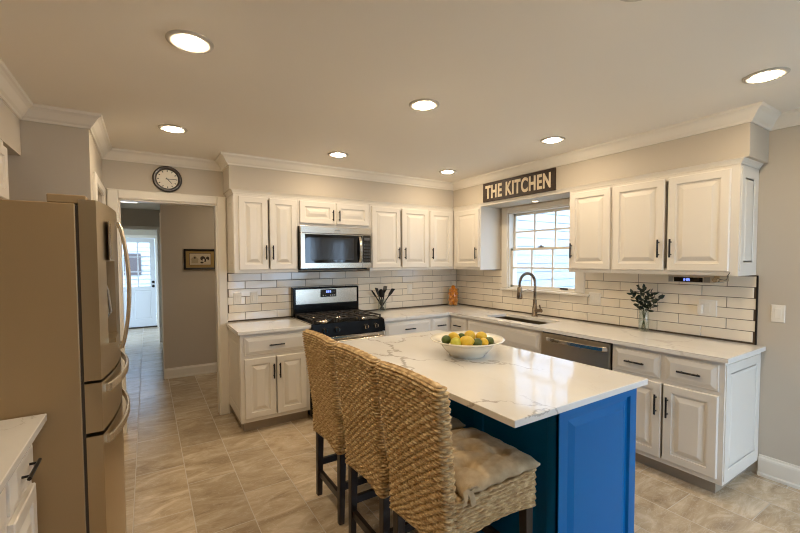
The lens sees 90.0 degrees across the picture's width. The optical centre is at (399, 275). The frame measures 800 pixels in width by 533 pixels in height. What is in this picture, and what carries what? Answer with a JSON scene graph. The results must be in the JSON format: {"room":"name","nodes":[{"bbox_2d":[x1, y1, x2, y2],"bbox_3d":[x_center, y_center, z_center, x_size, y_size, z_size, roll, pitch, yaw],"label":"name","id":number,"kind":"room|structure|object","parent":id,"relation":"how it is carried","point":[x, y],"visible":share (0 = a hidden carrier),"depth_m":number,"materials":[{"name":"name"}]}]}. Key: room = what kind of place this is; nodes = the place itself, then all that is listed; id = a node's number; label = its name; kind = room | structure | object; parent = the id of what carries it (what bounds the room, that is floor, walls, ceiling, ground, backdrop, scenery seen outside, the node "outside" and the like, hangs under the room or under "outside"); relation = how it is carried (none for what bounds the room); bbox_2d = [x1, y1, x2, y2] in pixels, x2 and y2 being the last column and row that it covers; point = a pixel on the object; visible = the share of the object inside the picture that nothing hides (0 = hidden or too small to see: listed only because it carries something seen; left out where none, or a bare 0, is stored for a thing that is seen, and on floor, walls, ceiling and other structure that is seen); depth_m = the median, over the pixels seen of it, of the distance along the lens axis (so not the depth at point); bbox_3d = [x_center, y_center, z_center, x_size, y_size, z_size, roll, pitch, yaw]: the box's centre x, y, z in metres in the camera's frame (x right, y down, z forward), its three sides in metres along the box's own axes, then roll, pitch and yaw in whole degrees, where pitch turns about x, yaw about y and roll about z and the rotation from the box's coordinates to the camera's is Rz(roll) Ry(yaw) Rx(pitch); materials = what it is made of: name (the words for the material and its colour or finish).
{"room":"kitchen","nodes":[
{"label":"kitchen","id":0,"kind":"room"},
{"bbox_2d":[7,120,102,202],"bbox_3d":[-2.565,0.179,2.876,0.665,2.478,0.905,-2,3,-32],"label":"wall","id":1,"kind":"structure","parent":0,"point":[54,159],"depth_m":2.54,"materials":[{"name":"beige paint"}]},
{"bbox_2d":[93,172,105,204],"bbox_3d":[-2.306,0.337,3.118,0.020,2.140,0.755,-2,3,-32],"label":"trim","id":2,"kind":"structure","parent":1,"relation":"attached to","point":[97,184],"depth_m":2.83,"materials":[{"name":"beige paint"}]},
{"bbox_2d":[123,229,156,298],"bbox_3d":[-6.141,-0.045,9.027,1.550,2.478,0.120,-2,3,-32],"label":"wall","id":3,"kind":"structure","parent":0,"point":[126,231],"depth_m":9.08,"materials":[{"name":"beige paint"}]},
{"bbox_2d":[123,238,156,328],"bbox_3d":[-6.060,0.168,9.049,0.920,2.050,0.182,-2,3,-32],"label":"door","id":4,"kind":"structure","parent":3,"relation":"in","point":[143,314],"depth_m":9.16,"materials":[{"name":"white paint"}]},
{"bbox_2d":[125,235,158,326],"bbox_3d":[-6.039,0.135,9.015,1.040,2.120,0.020,-2,3,-32],"label":"trim","id":5,"kind":"structure","parent":3,"relation":"attached to","point":[128,236],"depth_m":9.24,"materials":[{"name":"beige paint"}]},
{"bbox_2d":[121,208,159,331],"bbox_3d":[-5.075,0.021,7.206,1.700,2.478,0.100,-2,3,-32],"label":"wall","id":6,"kind":"structure","parent":0,"point":[129,217],"depth_m":7.32,"materials":[{"name":"beige paint"}]},
{"bbox_2d":[121,225,162,341],"bbox_3d":[-4.869,0.174,7.270,0.930,2.167,0.020,-2,3,-32],"label":"trim","id":7,"kind":"structure","parent":6,"relation":"attached to","point":[123,227],"depth_m":7.47,"materials":[{"name":"beige paint"}]},
{"bbox_2d":[160,204,216,368],"bbox_3d":[-1.554,0.049,6.122,3.590,2.478,0.100,-2,3,-32],"label":"wall","id":8,"kind":"structure","parent":0,"point":[189,298],"depth_m":5.27,"materials":[{"name":"beige paint"}]},
{"bbox_2d":[159,213,164,378],"bbox_3d":[-3.075,0.261,5.166,0.012,2.140,0.110,-2,3,-32],"label":"trim","id":9,"kind":"structure","parent":8,"relation":"attached to","point":[159,213],"depth_m":5.12,"materials":[{"name":"beige paint"}]},
{"bbox_2d":[165,362,216,378],"bbox_3d":[-2.081,1.238,5.757,2.249,0.133,0.022,-2,3,-32],"label":"baseboard","id":10,"kind":"structure","parent":8,"relation":"attached to","point":[192,370],"depth_m":5.31,"materials":[{"name":"beige paint"}]},
{"bbox_2d":[184,249,214,269],"bbox_3d":[-2.665,-0.224,5.333,0.387,0.270,0.024,-2,3,-32],"label":"framed picture","id":11,"kind":"object","parent":8,"relation":"attached to","point":[193,258],"visible":0.94,"depth_m":5.33,"materials":[{"name":"black metal"}]},
{"bbox_2d":[190,254,210,264],"bbox_3d":[-2.667,-0.225,5.337,0.251,0.148,0.001,-2,3,-32],"label":"print","id":12,"kind":"object","parent":11,"relation":"attached to","point":[195,259],"depth_m":5.34,"materials":[{"name":"beige paper"}]},
{"bbox_2d":[102,159,455,412],"bbox_3d":[-1.175,0.115,4.357,4.840,2.478,0.130,-2,3,-32],"label":"wall","id":13,"kind":"structure","parent":0,"point":[429,287],"depth_m":4.22,"materials":[{"name":"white tile"}]},
{"bbox_2d":[152,166,181,191],"bbox_3d":[-2.118,-0.883,3.640,0.236,0.236,0.029,-2,3,-32],"label":"wall clock","id":14,"kind":"object","parent":13,"relation":"attached to","point":[165,178],"visible":1,"depth_m":3.64,"materials":[{"name":"black"}]},
{"bbox_2d":[106,188,229,433],"bbox_3d":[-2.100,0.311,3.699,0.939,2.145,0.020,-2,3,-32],"label":"trim","id":15,"kind":"structure","parent":13,"relation":"attached to","point":[113,195],"depth_m":3.89,"materials":[{"name":"beige paint"}]},
{"bbox_2d":[233,292,240,304],"bbox_3d":[-1.625,0.226,3.994,0.075,0.120,0.009,-2,3,-32],"label":"wall outlet","id":16,"kind":"object","parent":13,"relation":"attached to","point":[236,296],"visible":1,"depth_m":3.99,"materials":[{"name":"beige plastic"}]},
{"bbox_2d":[250,292,257,303],"bbox_3d":[-1.490,0.222,4.079,0.075,0.120,0.009,-2,3,-32],"label":"wall outlet","id":17,"kind":"object","parent":13,"relation":"attached to","point":[253,295],"visible":1,"depth_m":4.08,"materials":[{"name":"beige plastic"}]},
{"bbox_2d":[227,193,297,272],"bbox_3d":[-1.347,-0.402,3.939,0.599,0.733,0.378,-2,3,-32],"label":"upper cabinet","id":18,"kind":"object","parent":13,"relation":"attached to","point":[262,230],"visible":1,"depth_m":3.80,"materials":[{"name":"beige paint"}]},
{"bbox_2d":[297,198,368,227],"bbox_3d":[-0.752,-0.650,4.307,0.808,0.269,0.378,-2,3,-32],"label":"upper cabinet","id":19,"kind":"object","parent":13,"relation":"attached to","point":[309,212],"visible":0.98,"depth_m":4.15,"materials":[{"name":"beige paint"}]},
{"bbox_2d":[297,226,370,269],"bbox_3d":[-0.738,-0.291,4.283,0.784,0.440,0.442,-2,3,-32],"label":"microwave","id":20,"kind":"object","parent":19,"relation":"attached to","point":[319,247],"visible":0.99,"depth_m":4.11,"materials":[{"name":"silver metal"}]},
{"bbox_2d":[357,204,427,270],"bbox_3d":[-0.069,-0.438,4.747,0.803,0.733,0.378,-2,3,-32],"label":"upper cabinet","id":21,"kind":"object","parent":13,"relation":"attached to","point":[399,235],"visible":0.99,"depth_m":4.59,"materials":[{"name":"beige paint"}]},
{"bbox_2d":[407,284,411,293],"bbox_3d":[0.123,0.165,5.100,0.075,0.120,0.009,-2,3,-32],"label":"wall outlet","id":22,"kind":"object","parent":13,"relation":"attached to","point":[409,286],"visible":1,"depth_m":5.09,"materials":[{"name":"beige plastic"}]},
{"bbox_2d":[428,209,452,269],"bbox_3d":[0.437,-0.453,5.067,0.389,0.733,0.378,-2,3,-32],"label":"upper cabinet","id":23,"kind":"object","parent":13,"relation":"attached to","point":[440,222],"visible":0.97,"depth_m":4.92,"materials":[{"name":"beige paint"}]},
{"bbox_2d":[0,98,768,214],"bbox_3d":[0.072,-0.881,2.321,4.579,0.339,4.599,-2,3,-32],"label":"soffit","id":24,"kind":"structure","parent":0,"point":[749,140],"depth_m":3.52,"materials":[{"name":"beige paint"}]},
{"bbox_2d":[0,58,799,190],"bbox_3d":[0.530,-0.993,1.903,4.249,0.088,5.789,-2,3,-32],"label":"trim","id":25,"kind":"structure","parent":24,"relation":"attached to","point":[12,94],"depth_m":3.22,"materials":[{"name":"beige paint"}]},
{"bbox_2d":[225,157,762,210],"bbox_3d":[0.593,-0.799,4.043,4.386,0.035,1.968,0,2,16],"label":"trim","id":26,"kind":"structure","parent":24,"relation":"attached to","point":[743,160],"depth_m":3.71,"materials":[{"name":"beige paint"}]},
{"bbox_2d":[483,168,555,202],"bbox_3d":[1.202,-0.925,4.145,0.026,0.210,0.948,-2,3,-32],"label":"wall sign","id":27,"kind":"object","parent":24,"relation":"attached to","point":[542,181],"visible":1,"depth_m":4.08,"materials":[{"name":"brown wood"}]},
{"bbox_2d":[0,0,799,209],"bbox_3d":[-1.464,-1.184,4.624,5.100,0.100,12.850,-2,3,-32],"label":"ceiling","id":28,"kind":"structure","parent":0,"point":[305,81],"depth_m":2.03,"materials":[{"name":"beige paint"}]},
{"bbox_2d":[158,124,187,132],"bbox_3d":[-1.640,-1.056,2.889,0.190,0.018,0.190,-2,3,-32],"label":"recessed light","id":29,"kind":"object","parent":28,"relation":"in","point":[170,128],"visible":1,"depth_m":2.86,"materials":[{"name":"beige"}]},
{"bbox_2d":[165,29,213,53],"bbox_3d":[-0.918,-1.015,1.749,0.190,0.018,0.190,-2,3,-32],"label":"recessed light","id":30,"kind":"object","parent":28,"relation":"in","point":[184,40],"visible":1,"depth_m":1.73,"materials":[{"name":"beige"}]},
{"bbox_2d":[328,152,348,157],"bbox_3d":[-0.558,-1.088,3.609,0.190,0.018,0.190,-2,3,-32],"label":"recessed light","id":31,"kind":"object","parent":28,"relation":"in","point":[332,154],"visible":1,"depth_m":3.58,"materials":[{"name":"beige"}]},
{"bbox_2d":[409,99,439,110],"bbox_3d":[0.149,-1.047,2.465,0.190,0.018,0.190,-2,3,-32],"label":"recessed light","id":32,"kind":"object","parent":28,"relation":"in","point":[419,104],"visible":1,"depth_m":2.44,"materials":[{"name":"beige"}]},
{"bbox_2d":[439,170,455,173],"bbox_3d":[0.516,-1.121,4.324,0.190,0.018,0.190,-2,3,-32],"label":"recessed light","id":33,"kind":"object","parent":28,"relation":"in","point":[441,171],"visible":1,"depth_m":4.29,"materials":[{"name":"beige"}]},
{"bbox_2d":[540,136,564,143],"bbox_3d":[1.219,-1.080,3.196,0.190,0.018,0.190,-2,3,-32],"label":"recessed light","id":34,"kind":"object","parent":28,"relation":"in","point":[554,139],"visible":1,"depth_m":3.17,"materials":[{"name":"beige plastic"}]},
{"bbox_2d":[620,0,641,1],"bbox_3d":[0.854,-1.008,1.391,0.190,0.018,0.190,-2,3,-32],"label":"recessed light","id":35,"kind":"object","parent":28,"relation":"in","point":[620,0],"visible":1,"depth_m":1.47,"materials":[{"name":"beige"}]},
{"bbox_2d":[742,67,790,83],"bbox_3d":[1.912,-1.040,2.092,0.190,0.018,0.190,-2,3,-32],"label":"recessed light","id":36,"kind":"object","parent":28,"relation":"in","point":[766,75],"visible":1,"depth_m":2.07,"materials":[{"name":"beige plastic"}]},
{"bbox_2d":[123,327,799,532],"bbox_3d":[-3.009,1.380,5.218,7.200,0.100,15.350,-2,3,-32],"label":"floor","id":37,"kind":"structure","parent":0,"point":[190,467],"depth_m":2.71,"materials":[{"name":"tile"}]},
{"bbox_2d":[0,488,6,532],"bbox_3d":[-1.255,1.052,0.800,0.612,0.883,0.833,-2,3,-32],"label":"base cabinet","id":38,"kind":"object","parent":37,"relation":"on","point":[3,510],"visible":0.72,"depth_m":1.21,"materials":[{"name":"beige paint"}]},
{"bbox_2d":[0,414,46,493],"bbox_3d":[-1.339,0.590,0.913,0.612,0.030,1.242,-2,3,-32],"label":"countertop","id":39,"kind":"structure","parent":38,"relation":"on","point":[17,435],"depth_m":1.36,"materials":[{"name":"stone"}]},
{"bbox_2d":[5,445,41,532],"bbox_3d":[-1.573,1.034,1.301,0.612,0.883,0.350,-2,3,-32],"label":"base cabinet","id":40,"kind":"object","parent":37,"relation":"on","point":[21,499],"visible":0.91,"depth_m":1.40,"materials":[{"name":"beige paint"}]},
{"bbox_2d":[0,193,130,532],"bbox_3d":[-1.787,0.556,1.906,0.863,1.792,0.900,-2,3,-32],"label":"refrigerator","id":41,"kind":"object","parent":37,"relation":"on","point":[61,353],"visible":1,"depth_m":1.64,"materials":[{"name":"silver metal"}]},
{"bbox_2d":[228,328,309,430],"bbox_3d":[-1.270,0.933,3.868,0.625,0.883,0.660,-2,3,-32],"label":"base cabinet","id":42,"kind":"object","parent":37,"relation":"on","point":[269,383],"visible":0.95,"depth_m":3.62,"materials":[{"name":"beige paint"}]},
{"bbox_2d":[226,317,310,335],"bbox_3d":[-1.278,0.476,3.849,0.650,0.030,0.639,-2,3,-32],"label":"countertop","id":43,"kind":"structure","parent":42,"relation":"on","point":[278,324],"depth_m":3.74,"materials":[{"name":"stone"}]},
{"bbox_2d":[302,329,367,524],"bbox_3d":[-0.275,0.877,2.538,0.562,1.090,0.463,-2,3,-32],"label":"counter stool","id":44,"kind":"object","parent":37,"relation":"on","point":[328,425],"visible":0.59,"depth_m":2.34,"materials":[{"name":"beige wicker"}]},
{"bbox_2d":[291,285,384,417],"bbox_3d":[-0.649,0.743,4.200,0.780,1.232,0.731,-2,3,-32],"label":"gas range","id":45,"kind":"object","parent":37,"relation":"on","point":[334,312],"visible":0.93,"depth_m":4.22,"materials":[{"name":"black metal"}]},
{"bbox_2d":[293,313,382,325],"bbox_3d":[-0.653,0.445,4.193,0.776,0.017,0.565,-2,3,-32],"label":"cooktop","id":46,"kind":"object","parent":45,"relation":"in","point":[354,321],"depth_m":4.00,"materials":[{"name":"black metal"}]},
{"bbox_2d":[333,342,414,532],"bbox_3d":[-0.011,0.892,2.120,0.562,1.090,0.463,-2,3,-32],"label":"counter stool","id":47,"kind":"object","parent":37,"relation":"on","point":[365,451],"visible":0.58,"depth_m":1.94,"materials":[{"name":"beige wicker"}]},
{"bbox_2d":[450,415,465,430],"bbox_3d":[0.043,0.774,2.150,0.451,0.102,0.465,-2,3,-32],"label":"seat cushion","id":48,"kind":"object","parent":47,"relation":"on","point":[456,423],"visible":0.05,"depth_m":2.07,"materials":[{"name":"fabric"}]},
{"bbox_2d":[384,317,430,335],"bbox_3d":[-0.071,0.898,4.626,0.646,0.883,0.660,-2,3,-32],"label":"base cabinet","id":49,"kind":"object","parent":37,"relation":"on","point":[405,326],"visible":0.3,"depth_m":4.36,"materials":[{"name":"beige paint"}]},
{"bbox_2d":[431,315,450,331],"bbox_3d":[0.582,0.880,5.040,0.896,0.883,0.660,-2,3,-32],"label":"base cabinet","id":50,"kind":"object","parent":37,"relation":"on","point":[443,323],"visible":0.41,"depth_m":4.62,"materials":[{"name":"beige paint"}]},
{"bbox_2d":[369,304,765,363],"bbox_3d":[1.005,0.471,3.736,1.538,0.030,3.273,-2,3,-32],"label":"countertop","id":51,"kind":"structure","parent":50,"relation":"on","point":[721,351],"depth_m":3.31,"materials":[{"name":"stone"}]},
{"bbox_2d":[494,316,546,324],"bbox_3d":[1.246,0.564,4.134,0.386,0.188,0.771,-2,3,-32],"label":"sink","id":52,"kind":"object","parent":51,"relation":"in","point":[503,317],"visible":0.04,"depth_m":4.33,"materials":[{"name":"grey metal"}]},
{"bbox_2d":[517,272,542,316],"bbox_3d":[1.364,0.197,4.197,0.306,0.478,0.131,-2,3,-32],"label":"faucet","id":53,"kind":"object","parent":51,"relation":"on","point":[535,310],"visible":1,"depth_m":4.24,"materials":[{"name":"silver metal"}]},
{"bbox_3d":[2.050,0.377,3.360,0.080,0.174,0.080,-2,3,-32],"label":"glass vase","id":54,"kind":"object","parent":51,"relation":"on","visible":0},
{"bbox_2d":[627,289,645,328],"bbox_3d":[2.006,0.280,3.393,0.089,0.342,0.127,-1,2,-17],"label":"leafy sprig","id":55,"kind":"object","parent":54,"relation":"in","point":[632,293],"visible":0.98,"depth_m":3.39,"materials":[{"name":"green plant"}]},
{"bbox_2d":[634,284,645,329],"bbox_3d":[2.043,0.253,3.383,0.085,0.396,0.101,-2,3,-32],"label":"leafy sprig","id":56,"kind":"object","parent":54,"relation":"in","point":[639,302],"visible":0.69,"depth_m":3.37,"materials":[{"name":"green plant"}]},
{"bbox_2d":[638,284,649,308],"bbox_3d":[2.031,0.257,3.333,0.090,0.391,0.093,2,3,39],"label":"leafy sprig","id":57,"kind":"object","parent":54,"relation":"in","point":[644,287],"visible":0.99,"depth_m":3.33,"materials":[{"name":"green plant"}]},
{"bbox_2d":[642,289,658,329],"bbox_3d":[2.067,0.277,3.309,0.091,0.353,0.125,-2,3,-32],"label":"leafy sprig","id":58,"kind":"object","parent":54,"relation":"in","point":[647,293],"visible":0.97,"depth_m":3.31,"materials":[{"name":"green plant"}]},
{"bbox_2d":[641,294,664,328],"bbox_3d":[2.083,0.297,3.306,0.098,0.315,0.171,-2,3,-32],"label":"leafy sprig","id":59,"kind":"object","parent":54,"relation":"in","point":[655,300],"visible":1,"depth_m":3.28,"materials":[{"name":"green plant"}]},
{"bbox_3d":[-0.214,0.344,4.773,0.104,0.148,0.104,-2,3,-32],"label":"jar","id":60,"kind":"object","parent":51,"relation":"on","visible":0},
{"bbox_2d":[375,288,383,309],"bbox_3d":[-0.243,0.274,4.764,0.106,0.268,0.084,-2,3,-32],"label":"spatula","id":61,"kind":"object","parent":60,"relation":"in","point":[376,289],"visible":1,"depth_m":4.75,"materials":[{"name":"black plastic"}]},
{"bbox_2d":[379,289,383,304],"bbox_3d":[-0.221,0.280,4.749,0.066,0.256,0.067,-2,3,-32],"label":"slotted spoon","id":62,"kind":"object","parent":60,"relation":"in","point":[381,292],"visible":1,"depth_m":4.73,"materials":[{"name":"black plastic"}]},
{"bbox_2d":[379,289,383,297],"bbox_3d":[-0.222,0.206,4.735,0.068,0.107,0.029,0,2,11],"label":"bowl","id":63,"kind":"object","parent":62,"relation":"on","point":[381,292],"depth_m":4.73,"materials":[{"name":"black plastic"}]},
{"bbox_2d":[381,286,386,309],"bbox_3d":[-0.200,0.263,4.786,0.056,0.287,0.090,2,3,38],"label":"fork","id":64,"kind":"object","parent":60,"relation":"in","point":[384,286],"visible":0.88,"depth_m":4.79,"materials":[{"name":"black plastic"}]},
{"bbox_2d":[379,288,394,309],"bbox_3d":[-0.159,0.281,4.793,0.199,0.256,0.084,-2,3,-32],"label":"turner","id":65,"kind":"object","parent":60,"relation":"in","point":[392,289],"visible":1,"depth_m":4.80,"materials":[{"name":"black plastic"}]},
{"bbox_2d":[375,361,536,532],"bbox_3d":[0.241,0.906,1.723,0.562,1.090,0.463,-2,3,-32],"label":"counter stool","id":66,"kind":"object","parent":37,"relation":"on","point":[416,418],"visible":0.85,"depth_m":1.54,"materials":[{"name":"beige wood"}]},
{"bbox_2d":[451,427,539,507],"bbox_3d":[0.295,0.788,1.753,0.451,0.102,0.465,-2,3,-32],"label":"seat cushion","id":67,"kind":"object","parent":66,"relation":"on","point":[481,460],"visible":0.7,"depth_m":1.65,"materials":[{"name":"fabric"}]},
{"bbox_2d":[451,315,467,331],"bbox_3d":[0.911,0.890,4.741,0.660,0.883,0.296,-2,3,-32],"label":"base cabinet","id":68,"kind":"object","parent":37,"relation":"on","point":[458,323],"visible":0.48,"depth_m":4.55,"materials":[{"name":"beige paint"}]},
{"bbox_2d":[340,330,647,532],"bbox_3d":[0.397,0.963,2.517,1.003,0.914,1.722,-2,3,-32],"label":"kitchen island","id":69,"kind":"object","parent":37,"relation":"on","point":[577,420],"visible":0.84,"depth_m":1.94,"materials":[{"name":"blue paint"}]},
{"bbox_2d":[430,331,504,358],"bbox_3d":[0.427,0.449,2.551,0.470,0.110,0.470,-2,3,-32],"label":"fruit bowl","id":70,"kind":"object","parent":69,"relation":"on","point":[457,351],"visible":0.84,"depth_m":2.44,"materials":[{"name":"beige ceramic"}]},
{"bbox_2d":[441,335,450,343],"bbox_3d":[0.289,0.400,2.506,0.062,0.060,0.062,-2,3,-32],"label":"lime","id":71,"kind":"object","parent":70,"relation":"in","point":[446,339],"visible":0.95,"depth_m":2.48,"materials":[{"name":"green food"}]},
{"bbox_2d":[448,332,459,338],"bbox_3d":[0.341,0.392,2.550,0.070,0.068,0.073,-2,3,-32],"label":"lemon","id":72,"kind":"object","parent":70,"relation":"in","point":[451,335],"visible":0.5,"depth_m":2.53,"materials":[{"name":"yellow food"}]},
{"bbox_2d":[450,337,460,344],"bbox_3d":[0.343,0.410,2.455,0.077,0.066,0.066,-2,3,-32],"label":"lemon","id":73,"kind":"object","parent":70,"relation":"in","point":[455,341],"visible":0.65,"depth_m":2.43,"materials":[{"name":"yellow food"}]},
{"bbox_2d":[460,336,474,345],"bbox_3d":[0.409,0.402,2.457,0.087,0.070,0.077,-2,3,-32],"label":"lemon","id":74,"kind":"object","parent":70,"relation":"in","point":[465,340],"visible":0.68,"depth_m":2.43,"materials":[{"name":"yellow food"}]},
{"bbox_2d":[473,338,481,345],"bbox_3d":[0.478,0.413,2.470,0.070,0.058,0.058,-2,3,-32],"label":"lime","id":75,"kind":"object","parent":70,"relation":"in","point":[478,341],"visible":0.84,"depth_m":2.44,"materials":[{"name":"green food"}]},
{"bbox_2d":[476,331,486,338],"bbox_3d":[0.524,0.393,2.574,0.073,0.072,0.074,0,2,9],"label":"lemon","id":76,"kind":"object","parent":70,"relation":"in","point":[480,334],"visible":0.66,"depth_m":2.55,"materials":[{"name":"yellow food"}]},
{"bbox_2d":[481,338,488,344],"bbox_3d":[0.524,0.415,2.498,0.059,0.058,0.062,-2,3,-32],"label":"lemon","id":77,"kind":"object","parent":70,"relation":"in","point":[484,340],"visible":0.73,"depth_m":2.47,"materials":[{"name":"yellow food"}]},
{"bbox_2d":[486,337,493,344],"bbox_3d":[0.566,0.414,2.533,0.062,0.060,0.064,-2,3,-32],"label":"lime","id":78,"kind":"object","parent":70,"relation":"in","point":[490,339],"visible":0.62,"depth_m":2.51,"materials":[{"name":"green food"}]},
{"bbox_3d":[0.458,0.447,2.615,0.070,0.068,0.072,-2,3,-32],"label":"lemon","id":79,"kind":"object","parent":70,"relation":"in","visible":0},
{"bbox_2d":[464,330,475,338],"bbox_3d":[0.450,0.387,2.577,0.081,0.074,0.075,-2,3,-32],"label":"lemon","id":80,"kind":"object","parent":79,"relation":"on","point":[470,333],"visible":0.62,"depth_m":2.55,"materials":[{"name":"yellow food"}]},
{"bbox_2d":[468,318,542,353],"bbox_3d":[1.255,0.909,4.198,0.660,0.883,0.988,-2,3,-32],"label":"base cabinet","id":81,"kind":"object","parent":37,"relation":"on","point":[516,337],"visible":0.07,"depth_m":3.88,"materials":[{"name":"beige paint"}]},
{"bbox_2d":[541,331,612,369],"bbox_3d":[1.677,0.935,3.495,0.680,0.883,0.642,-2,3,-32],"label":"dishwasher","id":82,"kind":"object","parent":37,"relation":"on","point":[595,353],"visible":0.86,"depth_m":3.28,"materials":[{"name":"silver metal"}]},
{"bbox_2d":[612,344,760,492],"bbox_3d":[2.059,0.955,2.930,0.660,0.883,0.711,-2,3,-32],"label":"base cabinet","id":83,"kind":"object","parent":37,"relation":"on","point":[697,420],"visible":0.93,"depth_m":2.66,"materials":[{"name":"beige paint"}]},
{"bbox_2d":[456,125,799,472],"bbox_3d":[2.414,0.150,3.074,0.150,2.478,5.900,-2,3,-32],"label":"wall","id":84,"kind":"structure","parent":0,"point":[778,226],"depth_m":2.80,"materials":[{"name":"beige paint"}]},
{"bbox_2d":[454,207,500,269],"bbox_3d":[0.923,-0.449,4.925,0.378,0.733,0.483,-2,3,-32],"label":"upper cabinet","id":85,"kind":"object","parent":84,"relation":"attached to","point":[477,229],"visible":1,"depth_m":4.76,"materials":[{"name":"beige paint"}]},
{"bbox_2d":[500,198,589,296],"bbox_3d":[1.575,-0.308,4.347,0.185,0.974,1.137,-2,3,-32],"label":"window","id":86,"kind":"structure","parent":84,"relation":"in","point":[510,215],"depth_m":4.50,"materials":[{"name":"beige paint"}]},
{"bbox_2d":[569,185,612,272],"bbox_3d":[1.778,-0.401,3.576,0.378,0.733,0.402,-2,3,-32],"label":"upper cabinet","id":87,"kind":"object","parent":84,"relation":"attached to","point":[591,210],"visible":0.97,"depth_m":3.47,"materials":[{"name":"beige paint"}]},
{"bbox_2d":[589,292,600,305],"bbox_3d":[1.855,0.218,3.813,0.009,0.120,0.118,-2,3,-32],"label":"wall outlet","id":88,"kind":"object","parent":84,"relation":"attached to","point":[594,298],"visible":1,"depth_m":3.81,"materials":[{"name":"beige plastic"}]},
{"bbox_2d":[612,164,758,275],"bbox_3d":[2.114,-0.382,3.046,0.378,0.733,0.848,-2,3,-32],"label":"upper cabinet","id":89,"kind":"object","parent":84,"relation":"attached to","point":[702,222],"visible":1,"depth_m":2.84,"materials":[{"name":"beige paint"}]},
{"bbox_2d":[668,272,729,282],"bbox_3d":[2.202,0.007,2.911,0.297,0.084,0.425,-2,3,-32],"label":"clock radio","id":90,"kind":"object","parent":89,"relation":"attached to","point":[671,278],"visible":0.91,"depth_m":2.90,"materials":[{"name":"silver metal"}]},
{"bbox_2d":[698,299,716,316],"bbox_3d":[2.342,0.243,3.044,0.009,0.125,0.118,-2,3,-32],"label":"wall outlet","id":91,"kind":"object","parent":84,"relation":"attached to","point":[709,306],"visible":0.97,"depth_m":3.03,"materials":[{"name":"beige plastic"}]},
{"bbox_2d":[697,304,702,312],"bbox_3d":[2.303,0.250,3.066,0.034,0.070,0.030,-2,3,-32],"label":"plug adapter","id":92,"kind":"object","parent":91,"relation":"attached to","point":[699,306],"visible":1,"depth_m":3.06,"materials":[{"name":"beige plastic"}]},
{"bbox_2d":[705,303,709,312],"bbox_3d":[2.340,0.243,3.043,0.003,0.068,0.034,-2,3,-32],"label":"socket","id":93,"kind":"object","parent":91,"relation":"attached to","point":[707,305],"depth_m":3.04,"materials":[{"name":"beige plastic"}]},
{"bbox_2d":[754,275,758,344],"bbox_3d":[2.503,0.240,2.805,0.012,0.488,0.010,-2,3,-32],"label":"trim","id":94,"kind":"structure","parent":84,"relation":"attached to","point":[757,278],"depth_m":2.80,"materials":[{"name":"black metal"}]},
{"bbox_2d":[757,454,799,489],"bbox_3d":[3.198,1.364,1.747,0.022,0.148,2.528,-2,3,-32],"label":"baseboard","id":95,"kind":"structure","parent":84,"relation":"attached to","point":[782,472],"depth_m":2.72,"materials":[{"name":"beige paint"}]},
{"bbox_2d":[771,304,785,322],"bbox_3d":[2.564,0.255,2.711,0.009,0.119,0.072,-2,3,-32],"label":"light switch","id":96,"kind":"object","parent":84,"relation":"attached to","point":[777,311],"visible":1,"depth_m":2.71,"materials":[{"name":"beige plastic"}]},
{"bbox_3d":[-1.318,0.278,0.176,0.120,2.478,4.994,-2,3,-32],"label":"wall","id":97,"kind":"structure","parent":0,"visible":0},
{"bbox_2d":[0,139,8,199],"bbox_3d":[-2.037,-0.540,1.726,0.340,0.338,0.830,-2,3,-32],"label":"upper cabinet","id":98,"kind":"object","parent":97,"relation":"attached to","point":[4,182],"visible":0.82,"depth_m":2.10,"materials":[{"name":"beige paint"}]},
{"label":"outside","id":99,"kind":"structure","parent":0,"visible":0},
{"bbox_3d":[0.788,1.799,5.597,80.000,0.200,80.000,-2,3,-32],"label":"ground","id":100,"kind":"structure","parent":99,"visible":0},
{"bbox_2d":[122,238,156,313],"bbox_3d":[-7.567,-0.305,11.223,8.000,3.640,0.030,-2,3,-32],"label":"wall","id":101,"kind":"structure","parent":100,"relation":"on","point":[143,247],"depth_m":11.37,"materials":[{"name":"grey"}]},
{"bbox_2d":[124,253,140,274],"bbox_3d":[-7.509,-0.335,11.222,0.400,0.600,0.028,-2,3,-32],"label":"window","id":102,"kind":"structure","parent":101,"relation":"in","point":[132,256],"depth_m":11.23,"materials":[{"name":"grey"}]},
{"bbox_2d":[517,210,574,287],"bbox_3d":[3.481,-0.759,8.053,6.700,4.700,0.078,-2,3,-32],"label":"wall","id":103,"kind":"structure","parent":100,"relation":"on","point":[563,278],"depth_m":7.56,"materials":[{"name":"grey"}]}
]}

